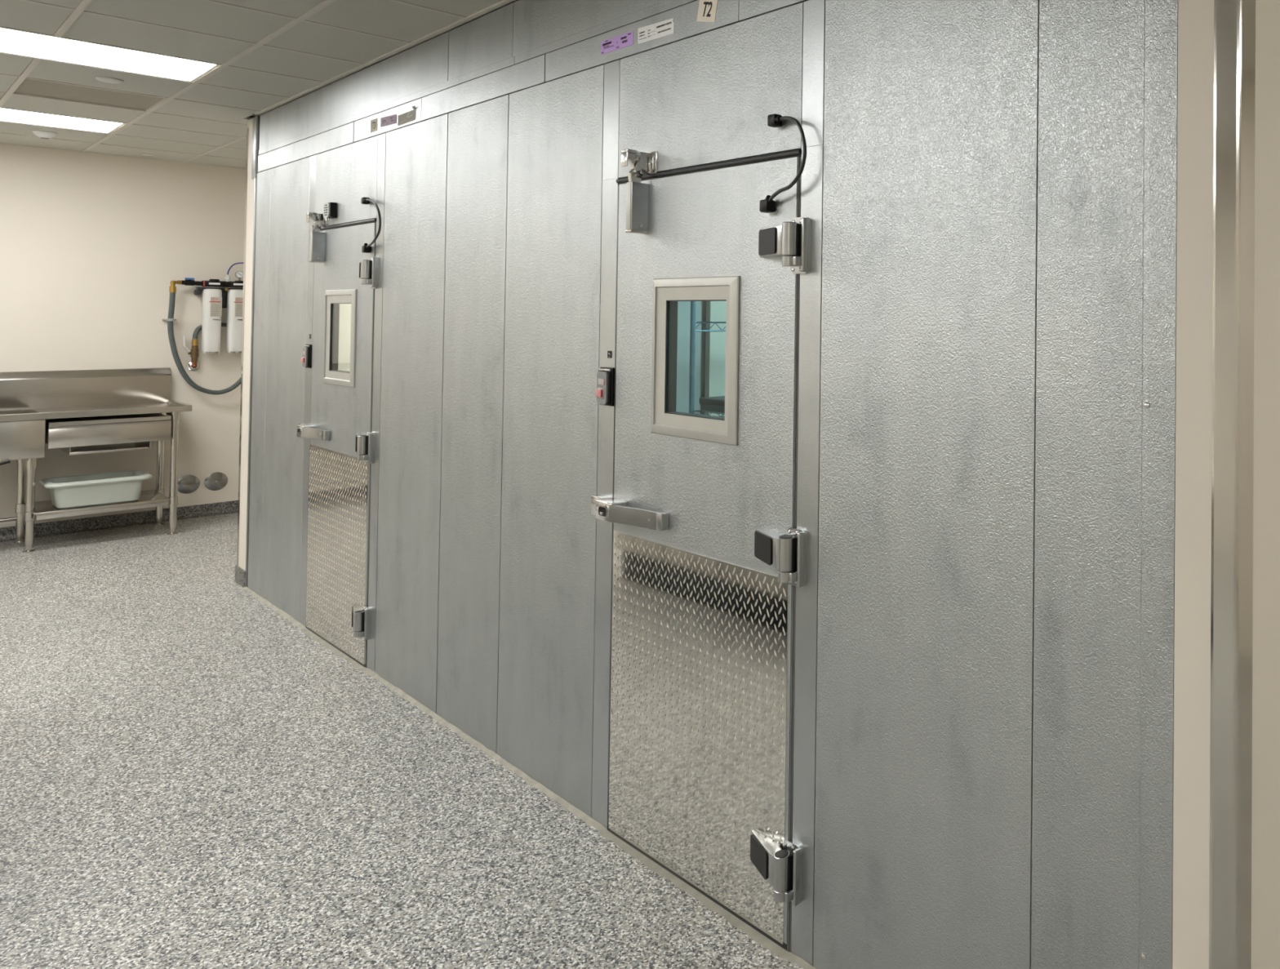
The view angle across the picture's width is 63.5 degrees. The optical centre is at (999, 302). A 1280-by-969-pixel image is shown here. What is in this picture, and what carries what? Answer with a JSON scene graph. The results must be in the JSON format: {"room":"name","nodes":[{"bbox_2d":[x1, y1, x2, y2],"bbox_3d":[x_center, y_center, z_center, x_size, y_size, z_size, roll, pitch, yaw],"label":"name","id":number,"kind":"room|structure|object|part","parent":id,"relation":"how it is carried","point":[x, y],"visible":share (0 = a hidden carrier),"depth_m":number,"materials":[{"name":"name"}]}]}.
{"room":"commercial kitchen","nodes":[
{"label":"commercial kitchen","id":0,"kind":"room"},
{"bbox_2d":[0,143,245,527],"bbox_3d":[-8.038,0.274,6.607,0.150,3.035,7.300,0,-1,39],"label":"wall","id":1,"kind":"structure","parent":0,"point":[92,246],"depth_m":7.61,"materials":[{"name":"beige paint"}]},
{"bbox_2d":[0,367,171,410],"bbox_3d":[-7.769,0.680,6.771,0.055,0.318,2.708,0,-1,39],"label":"backsplash","id":2,"kind":"structure","parent":1,"relation":"attached to","point":[42,389],"depth_m":7.40,"materials":[{"name":"silver metal"}]},
{"bbox_2d":[0,500,238,542],"bbox_3d":[-7.943,1.742,6.558,0.050,0.100,7.000,0,-1,39],"label":"baseboard","id":3,"kind":"structure","parent":1,"relation":"attached to","point":[107,522],"depth_m":7.58,"materials":[{"name":"grey stone"}]},
{"bbox_2d":[177,475,199,493],"bbox_3d":[-6.867,1.541,7.934,0.010,0.158,0.158,0,-1,39],"label":"cover plate","id":4,"kind":"object","parent":1,"relation":"attached to","point":[187,484],"visible":0.92,"depth_m":7.93,"materials":[{"name":"metal"}]},
{"bbox_2d":[161,262,244,394],"bbox_3d":[-6.695,0.220,8.031,0.166,1.141,0.700,0,-1,39],"label":"water filter","id":5,"kind":"object","parent":1,"relation":"attached to","point":[214,299],"visible":0.68,"depth_m":7.96,"materials":[{"name":"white plastic"}]},
{"bbox_3d":[-6.798,-0.197,7.870,0.024,0.016,0.060,0,-1,39],"label":"blue handle","id":6,"kind":"part","parent":5,"relation":"part of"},
{"bbox_2d":[211,304,221,315],"bbox_3d":[-6.649,0.068,7.958,0.001,0.090,0.064,0,-1,39],"label":"print","id":7,"kind":"object","parent":5,"relation":"on","point":[215,308],"depth_m":7.96,"materials":[{"name":"white paper"}]},
{"bbox_2d":[182,322,226,370],"bbox_3d":[-6.737,0.382,8.053,0.072,0.409,0.424,0,-1,39],"label":"shutoff valve","id":8,"kind":"object","parent":1,"relation":"attached to","point":[193,365],"visible":0.83,"depth_m":7.93,"materials":[{"name":"brown metal"}]},
{"bbox_3d":[-6.849,0.356,7.899,0.012,0.151,0.043,0,-1,39],"label":"lever","id":9,"kind":"part","parent":8,"relation":"part of","materials":[{"name":"white plastic"}]},
{"bbox_2d":[204,471,227,490],"bbox_3d":[-6.750,1.545,8.080,0.010,0.158,0.158,0,-1,39],"label":"cover plate","id":10,"kind":"object","parent":1,"relation":"attached to","point":[216,481],"visible":1,"depth_m":8.08,"materials":[{"name":"metal"}]},
{"bbox_2d":[238,118,254,570],"bbox_3d":[-4.223,0.331,6.817,0.213,3.001,2.000,0,-1,39],"label":"wall","id":11,"kind":"structure","parent":0,"point":[251,182],"depth_m":6.03,"materials":[{"name":"beige paint"}]},
{"bbox_2d":[235,564,245,587],"bbox_3d":[-4.271,1.777,6.750,0.227,0.105,1.908,0,-1,39],"label":"baseboard","id":12,"kind":"structure","parent":11,"relation":"attached to","point":[240,574],"depth_m":6.00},
{"bbox_2d":[236,127,248,566],"bbox_3d":[-4.902,0.284,6.111,0.040,2.844,0.052,0,-1,39],"label":"guard","id":13,"kind":"object","parent":11,"relation":"attached to","point":[247,128],"visible":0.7,"depth_m":6.09,"materials":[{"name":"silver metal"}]},
{"bbox_2d":[0,0,517,168],"bbox_3d":[-2.525,-1.255,2.934,14.400,0.061,8.400,0,-1,39],"label":"ceiling","id":14,"kind":"structure","parent":0,"point":[268,55],"depth_m":4.65,"materials":[{"name":"tile"}]},
{"bbox_2d":[31,129,57,138],"bbox_3d":[-6.751,-1.184,6.631,0.128,0.054,0.128,0,-1,39],"label":"smoke detector","id":15,"kind":"object","parent":14,"relation":"attached to","point":[42,134],"visible":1,"depth_m":6.60,"materials":[{"name":"white plastic"}]},
{"bbox_2d":[0,107,124,133],"bbox_3d":[-6.468,-1.225,6.011,0.580,0.028,1.187,0,-1,39],"label":"recessed light","id":16,"kind":"object","parent":14,"relation":"in","point":[6,115],"visible":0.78,"depth_m":6.27,"materials":[{"name":"white plastic"}]},
{"bbox_3d":[-6.468,-1.225,6.011,0.580,0.028,1.187,0,-1,39],"label":"light frame","id":17,"kind":"part","parent":16,"relation":"part of","materials":[{"name":"white metal"}]},
{"bbox_2d":[0,27,217,81],"bbox_3d":[-4.572,-1.234,4.492,0.580,0.028,1.187,0,-1,39],"label":"recessed light","id":18,"kind":"object","parent":14,"relation":"in","point":[11,42],"visible":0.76,"depth_m":4.65,"materials":[{"name":"white plastic"}]},
{"bbox_3d":[-4.572,-1.234,4.492,0.580,0.028,1.187,0,-1,39],"label":"light frame","id":19,"kind":"part","parent":18,"relation":"part of","materials":[{"name":"white metal"}]},
{"bbox_2d":[95,75,124,83],"bbox_3d":[-4.836,-1.209,5.095,0.112,0.021,0.112,0,-1,39],"label":"ceiling speaker","id":20,"kind":"object","parent":14,"relation":"attached to","point":[106,79],"visible":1,"depth_m":5.07,"materials":[{"name":"white plastic"}]},
{"bbox_2d":[140,153,155,155],"bbox_3d":[-6.839,-1.189,7.528,0.100,0.014,0.100,0,-1,39],"label":"sprinkler cover","id":21,"kind":"object","parent":14,"relation":"attached to","point":[147,154],"visible":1,"depth_m":7.51,"materials":[{"name":"white plastic"}]},
{"bbox_2d":[337,303,351,371],"bbox_3d":[-3.859,0.537,6.969,0.060,2.600,2.500,0,-1,39],"label":"wall","id":22,"kind":"structure","parent":0,"point":[344,323],"depth_m":6.27,"materials":[{"name":"beige paint"}]},
{"bbox_2d":[0,512,803,968],"bbox_3d":[-2.554,1.829,2.880,14.400,0.100,8.400,0,-1,39],"label":"floor","id":23,"kind":"structure","parent":0,"point":[190,778],"depth_m":3.26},
{"bbox_2d":[0,367,191,552],"bbox_3d":[-7.514,1.158,6.565,0.706,1.276,2.724,0,-1,39],"label":"table","id":24,"kind":"object","parent":23,"relation":"on","point":[73,411],"visible":0.99,"depth_m":7.17,"materials":[{"name":"silver metal"}]},
{"bbox_3d":[-7.137,1.140,6.616,0.253,0.041,0.040,1,-1,-11],"label":"drain lever","id":25,"kind":"part","parent":24,"relation":"part of","materials":[{"name":"black plastic"}]},
{"bbox_3d":[-7.913,1.609,6.373,0.028,0.028,1.745,0,-1,39],"label":"cross rail","id":26,"kind":"part","parent":24,"relation":"part of","materials":[{"name":"silver metal"}]},
{"bbox_3d":[-7.366,1.439,7.058,0.058,0.623,0.058,0,-1,39],"label":"leg","id":27,"kind":"part","parent":24,"relation":"part of","materials":[{"name":"silver metal"}]},
{"bbox_3d":[-7.017,1.438,6.787,0.058,0.623,0.058,0,-1,39],"label":"leg","id":28,"kind":"part","parent":24,"relation":"part of","materials":[{"name":"silver metal"}]},
{"bbox_2d":[39,470,151,509],"bbox_3d":[-6.876,1.428,7.140,0.421,0.200,0.588,0,-1,39],"label":"tub","id":29,"kind":"object","parent":24,"relation":"on","point":[73,491],"visible":1,"depth_m":7.05,"materials":[{"name":"white plastic"}]},
{"bbox_2d":[0,400,191,422],"bbox_3d":[-7.492,0.813,6.555,0.656,0.050,2.724,0,-1,39],"label":"countertop","id":30,"kind":"structure","parent":24,"relation":"on","point":[171,406],"depth_m":7.11,"materials":[{"name":"silver metal"}]},
{"bbox_3d":[-6.688,0.976,7.066,0.020,0.188,0.676,0,-1,39],"label":"drawer","id":31,"kind":"part","parent":24,"relation":"part of","materials":[{"name":"silver metal"}]},
{"bbox_3d":[-6.870,1.315,7.677,0.058,0.903,0.058,0,-1,39],"label":"leg","id":32,"kind":"part","parent":24,"relation":"part of","materials":[{"name":"silver metal"}]},
{"bbox_3d":[-6.488,1.313,7.369,0.058,0.903,0.058,0,-1,39],"label":"leg","id":33,"kind":"part","parent":24,"relation":"part of","materials":[{"name":"silver metal"}]},
{"bbox_2d":[688,301,725,417],"bbox_3d":[-1.042,0.849,4.653,0.374,1.950,0.907,0,-1,39],"label":"wire shelving","id":34,"kind":"object","parent":23,"relation":"on","point":[693,304],"visible":0.05,"depth_m":4.42,"materials":[{"name":"metal"}]},
{"bbox_3d":[-1.455,0.841,4.418,0.024,1.950,0.025,0,-1,39],"label":"post","id":35,"kind":"part","parent":34,"relation":"part of","materials":[{"name":"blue metal"}]},
{"bbox_3d":[-1.039,0.544,4.659,0.358,0.048,0.884,0,-1,39],"label":"wire shelf","id":36,"kind":"part","parent":34,"relation":"part of","materials":[{"name":"metal"}]},
{"bbox_3d":[-1.035,0.124,4.666,0.358,0.048,0.884,0,-1,39],"label":"wire shelf","id":37,"kind":"part","parent":34,"relation":"part of","materials":[{"name":"metal"}]},
{"bbox_2d":[699,395,724,413],"bbox_3d":[-1.095,0.487,4.597,0.310,0.060,0.660,0,-1,39],"label":"storage bin","id":38,"kind":"object","parent":34,"relation":"on","point":[717,404],"visible":0.3,"depth_m":4.38,"materials":[{"name":"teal plastic"}]},
{"bbox_3d":[-1.095,0.472,4.597,0.310,0.030,0.660,0,-1,39],"label":"bin lid","id":39,"kind":"part","parent":38,"relation":"part of","materials":[{"name":"grey plastic"}]},
{"bbox_2d":[704,301,726,416],"bbox_3d":[-1.193,0.623,5.258,0.040,2.380,1.035,0,-1,39],"label":"panel","id":40,"kind":"object","parent":23,"relation":"on","point":[716,311],"visible":0.02,"depth_m":4.88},
{"bbox_2d":[675,301,706,414],"bbox_3d":[-1.328,0.507,4.994,6.520,2.640,2.580,0,-1,39],"label":"wall","id":41,"kind":"structure","parent":0,"point":[683,307],"depth_m":4.82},
{"bbox_2d":[244,0,1177,968],"bbox_3d":[-2.219,0.299,3.959,6.624,3.003,0.158,0,-1,39],"label":"wall","id":42,"kind":"structure","parent":0,"point":[984,737],"depth_m":2.43,"materials":[{"name":"grey metal"}]},
{"bbox_3d":[-4.775,0.312,5.985,0.102,3.000,0.030,0,-1,39],"label":"trim","id":43,"kind":"part","parent":42,"relation":"part of","materials":[{"name":"grey metal"}]},
{"bbox_3d":[-4.587,0.495,5.888,0.292,2.633,0.100,0,-1,39],"label":"wall panel","id":44,"kind":"part","parent":42,"relation":"part of","materials":[{"name":"grey metal"}]},
{"bbox_3d":[-4.178,0.493,5.560,0.749,2.633,0.100,0,-1,39],"label":"wall panel","id":45,"kind":"part","parent":42,"relation":"part of","materials":[{"name":"grey metal"}]},
{"bbox_2d":[301,344,311,368],"bbox_3d":[-3.873,0.301,5.235,0.083,0.131,0.033,0,-1,39],"label":"light switch","id":46,"kind":"object","parent":42,"relation":"attached to","point":[306,359],"visible":1,"depth_m":5.22,"materials":[{"name":"black plastic"}]},
{"bbox_3d":[-3.877,0.306,5.235,0.062,0.112,0.007,0,-1,39],"label":"plate","id":47,"kind":"part","parent":46,"relation":"part of","materials":[{"name":"grey plastic"}]},
{"bbox_2d":[323,202,337,218],"bbox_3d":[-3.587,-0.492,5.022,0.095,0.082,0.038,0,-1,39],"label":"port","id":48,"kind":"object","parent":42,"relation":"attached to","point":[330,209],"visible":1,"depth_m":5.00,"materials":[{"name":"black plastic"}]},
{"bbox_3d":[-3.596,-0.492,5.011,0.088,0.082,0.007,0,-1,39],"label":"plate","id":49,"kind":"part","parent":48,"relation":"part of","materials":[{"name":"grey plastic"}]},
{"bbox_2d":[297,212,378,667],"bbox_3d":[-3.454,0.659,4.897,0.991,2.290,0.144,0,-1,39],"label":"door","id":50,"kind":"structure","parent":42,"relation":"in","point":[341,435],"depth_m":4.88,"materials":[{"name":"grey metal"}]},
{"bbox_3d":[-3.815,0.709,5.158,0.102,0.066,0.059,0,-1,39],"label":"latch handle","id":51,"kind":"part","parent":50,"relation":"part of","materials":[{"name":"silver metal"}]},
{"bbox_3d":[-3.681,0.709,5.053,0.261,0.055,0.031,0,-1,31],"label":"lever","id":52,"kind":"part","parent":50,"relation":"part of","materials":[{"name":"silver metal"}]},
{"bbox_3d":[-3.477,1.288,4.909,0.900,1.004,0.004,0,-1,39],"label":"kick plate","id":53,"kind":"part","parent":50,"relation":"part of","materials":[{"name":"metal"}]},
{"bbox_2d":[360,196,381,253],"bbox_3d":[-3.081,-0.386,4.610,0.281,0.279,0.033,0,-1,41],"label":"cord","id":54,"kind":"object","parent":50,"relation":"attached to","point":[366,248],"visible":1,"depth_m":4.61,"materials":[{"name":"black rubber"}]},
{"bbox_3d":[-3.075,-0.391,4.594,0.252,0.247,0.019,0,-1,42],"label":"cord","id":55,"kind":"part","parent":54,"relation":"part of","materials":[{"name":"black rubber"}]},
{"bbox_3d":[-3.422,-0.621,4.982,0.941,0.410,0.100,0,-1,39],"label":"header panel","id":56,"kind":"part","parent":42,"relation":"part of","materials":[{"name":"grey metal"}]},
{"bbox_2d":[370,117,377,132],"bbox_3d":[-3.124,-0.884,4.683,0.092,0.062,0.002,0,-1,39],"label":"name card","id":57,"kind":"object","parent":42,"relation":"attached to","point":[374,122],"visible":1,"depth_m":4.68,"materials":[{"name":"beige paper"}]},
{"bbox_2d":[380,114,396,127],"bbox_3d":[-2.971,-0.885,4.561,0.210,0.052,0.001,0,-1,39],"label":"sticker","id":58,"kind":"object","parent":42,"relation":"attached to","point":[392,119],"visible":1,"depth_m":4.56,"materials":[{"name":"purple paper"}]},
{"bbox_2d":[397,105,416,125],"bbox_3d":[-2.791,-0.876,4.410,0.228,0.066,0.010,0,-1,39],"label":"sticker","id":59,"kind":"object","parent":42,"relation":"attached to","point":[407,117],"visible":1,"depth_m":4.41,"materials":[{"name":"grey paper"}]},
{"bbox_3d":[-2.696,0.486,4.373,0.729,2.633,0.100,0,-1,39],"label":"wall panel","id":60,"kind":"part","parent":42,"relation":"part of","materials":[{"name":"grey metal"}]},
{"bbox_3d":[-2.178,0.484,3.958,0.583,2.633,0.100,0,-1,39],"label":"wall panel","id":61,"kind":"part","parent":42,"relation":"part of","materials":[{"name":"grey metal"}]},
{"bbox_2d":[243,586,816,968],"bbox_3d":[-2.192,1.792,3.852,6.650,0.013,0.030,0,-1,39],"label":"baseboard","id":62,"kind":"structure","parent":42,"relation":"attached to","point":[757,937],"depth_m":3.25,"materials":[{"name":"grey metal"}]},
{"bbox_3d":[-1.659,0.482,3.542,0.733,2.633,0.100,0,-1,39],"label":"wall panel","id":63,"kind":"part","parent":42,"relation":"part of","materials":[{"name":"grey metal"}]},
{"bbox_2d":[595,366,614,406],"bbox_3d":[-1.360,0.290,3.223,0.083,0.131,0.033,0,-1,39],"label":"light switch","id":64,"kind":"object","parent":42,"relation":"attached to","point":[606,376],"visible":1,"depth_m":3.21,"materials":[{"name":"black plastic"}]},
{"bbox_3d":[-1.364,0.294,3.223,0.062,0.112,0.007,0,-1,39],"label":"plate","id":65,"kind":"part","parent":64,"relation":"part of","materials":[{"name":"grey plastic"}]},
{"bbox_2d":[607,351,612,358],"bbox_3d":[-1.344,0.180,3.232,0.026,0.025,0.002,0,-1,39],"label":"badge","id":66,"kind":"object","parent":42,"relation":"attached to","point":[609,353],"visible":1,"depth_m":3.23,"materials":[{"name":"black plastic"}]},
{"bbox_2d":[600,31,633,54],"bbox_3d":[-1.323,-0.896,3.241,0.214,0.047,0.001,0,-1,39],"label":"sticker","id":67,"kind":"object","parent":42,"relation":"attached to","point":[626,39],"visible":1,"depth_m":3.24,"materials":[{"name":"purple paper"}]},
{"bbox_2d":[637,17,674,44],"bbox_3d":[-1.132,-0.894,3.088,0.216,0.057,0.001,0,-1,39],"label":"sticker","id":68,"kind":"object","parent":42,"relation":"attached to","point":[664,28],"visible":1,"depth_m":3.09,"materials":[{"name":"white paper"}]},
{"bbox_2d":[595,148,811,951],"bbox_3d":[-0.931,0.648,2.876,1.019,2.290,0.144,0,-1,39],"label":"door","id":69,"kind":"structure","parent":42,"relation":"in","point":[709,551],"depth_m":2.83,"materials":[{"name":"grey metal"}]},
{"bbox_3d":[-1.302,0.698,3.146,0.102,0.066,0.059,0,-1,39],"label":"latch handle","id":70,"kind":"part","parent":69,"relation":"part of","materials":[{"name":"silver metal"}]},
{"bbox_3d":[-1.169,0.698,3.040,0.261,0.055,0.031,0,-1,31],"label":"lever","id":71,"kind":"part","parent":69,"relation":"part of","materials":[{"name":"silver metal"}]},
{"bbox_3d":[-0.955,1.277,2.888,0.926,1.004,0.004,0,-1,39],"label":"kick plate","id":72,"kind":"part","parent":69,"relation":"part of","materials":[{"name":"metal"}]},
{"bbox_2d":[759,113,806,213],"bbox_3d":[-0.598,-0.395,2.621,0.207,0.276,0.035,0,-1,42],"label":"cord","id":73,"kind":"object","parent":69,"relation":"attached to","point":[766,205],"visible":1,"depth_m":2.63,"materials":[{"name":"black rubber"}]},
{"bbox_2d":[696,0,717,22],"bbox_3d":[-0.905,-0.909,2.906,0.112,0.097,0.002,0,-1,39],"label":"number sign","id":74,"kind":"object","parent":42,"relation":"attached to","point":[707,10],"visible":1,"depth_m":2.91,"materials":[{"name":"beige"}]},
{"bbox_3d":[-0.898,-0.633,2.961,0.969,0.410,0.100,0,-1,39],"label":"header panel","id":75,"kind":"part","parent":42,"relation":"part of","materials":[{"name":"grey metal"}]},
{"bbox_3d":[-0.174,0.475,2.354,0.723,2.633,0.100,0,-1,39],"label":"wall panel","id":76,"kind":"part","parent":42,"relation":"part of","materials":[{"name":"grey metal"}]},
{"bbox_3d":[0.216,0.473,2.041,0.271,2.633,0.100,0,-1,39],"label":"wall panel","id":77,"kind":"part","parent":42,"relation":"part of","materials":[{"name":"grey metal"}]},
{"bbox_3d":[0.326,0.472,1.900,0.077,2.633,0.024,0,-1,39],"label":"edge trim","id":78,"kind":"part","parent":42,"relation":"part of","materials":[{"name":"grey metal"}]},
{"bbox_2d":[1172,0,1279,968],"bbox_3d":[1.342,0.300,2.999,0.132,3.035,3.004,0,-1,39],"label":"wall","id":79,"kind":"structure","parent":0,"point":[1195,117],"depth_m":1.86,"materials":[{"name":"beige paint"}]},
{"bbox_2d":[1208,0,1255,968],"bbox_3d":[0.455,0.298,1.826,0.054,2.980,0.072,0,-1,39],"label":"guard","id":80,"kind":"object","parent":79,"relation":"attached to","point":[1234,20],"visible":1,"depth_m":1.80,"materials":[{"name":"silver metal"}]}
]}

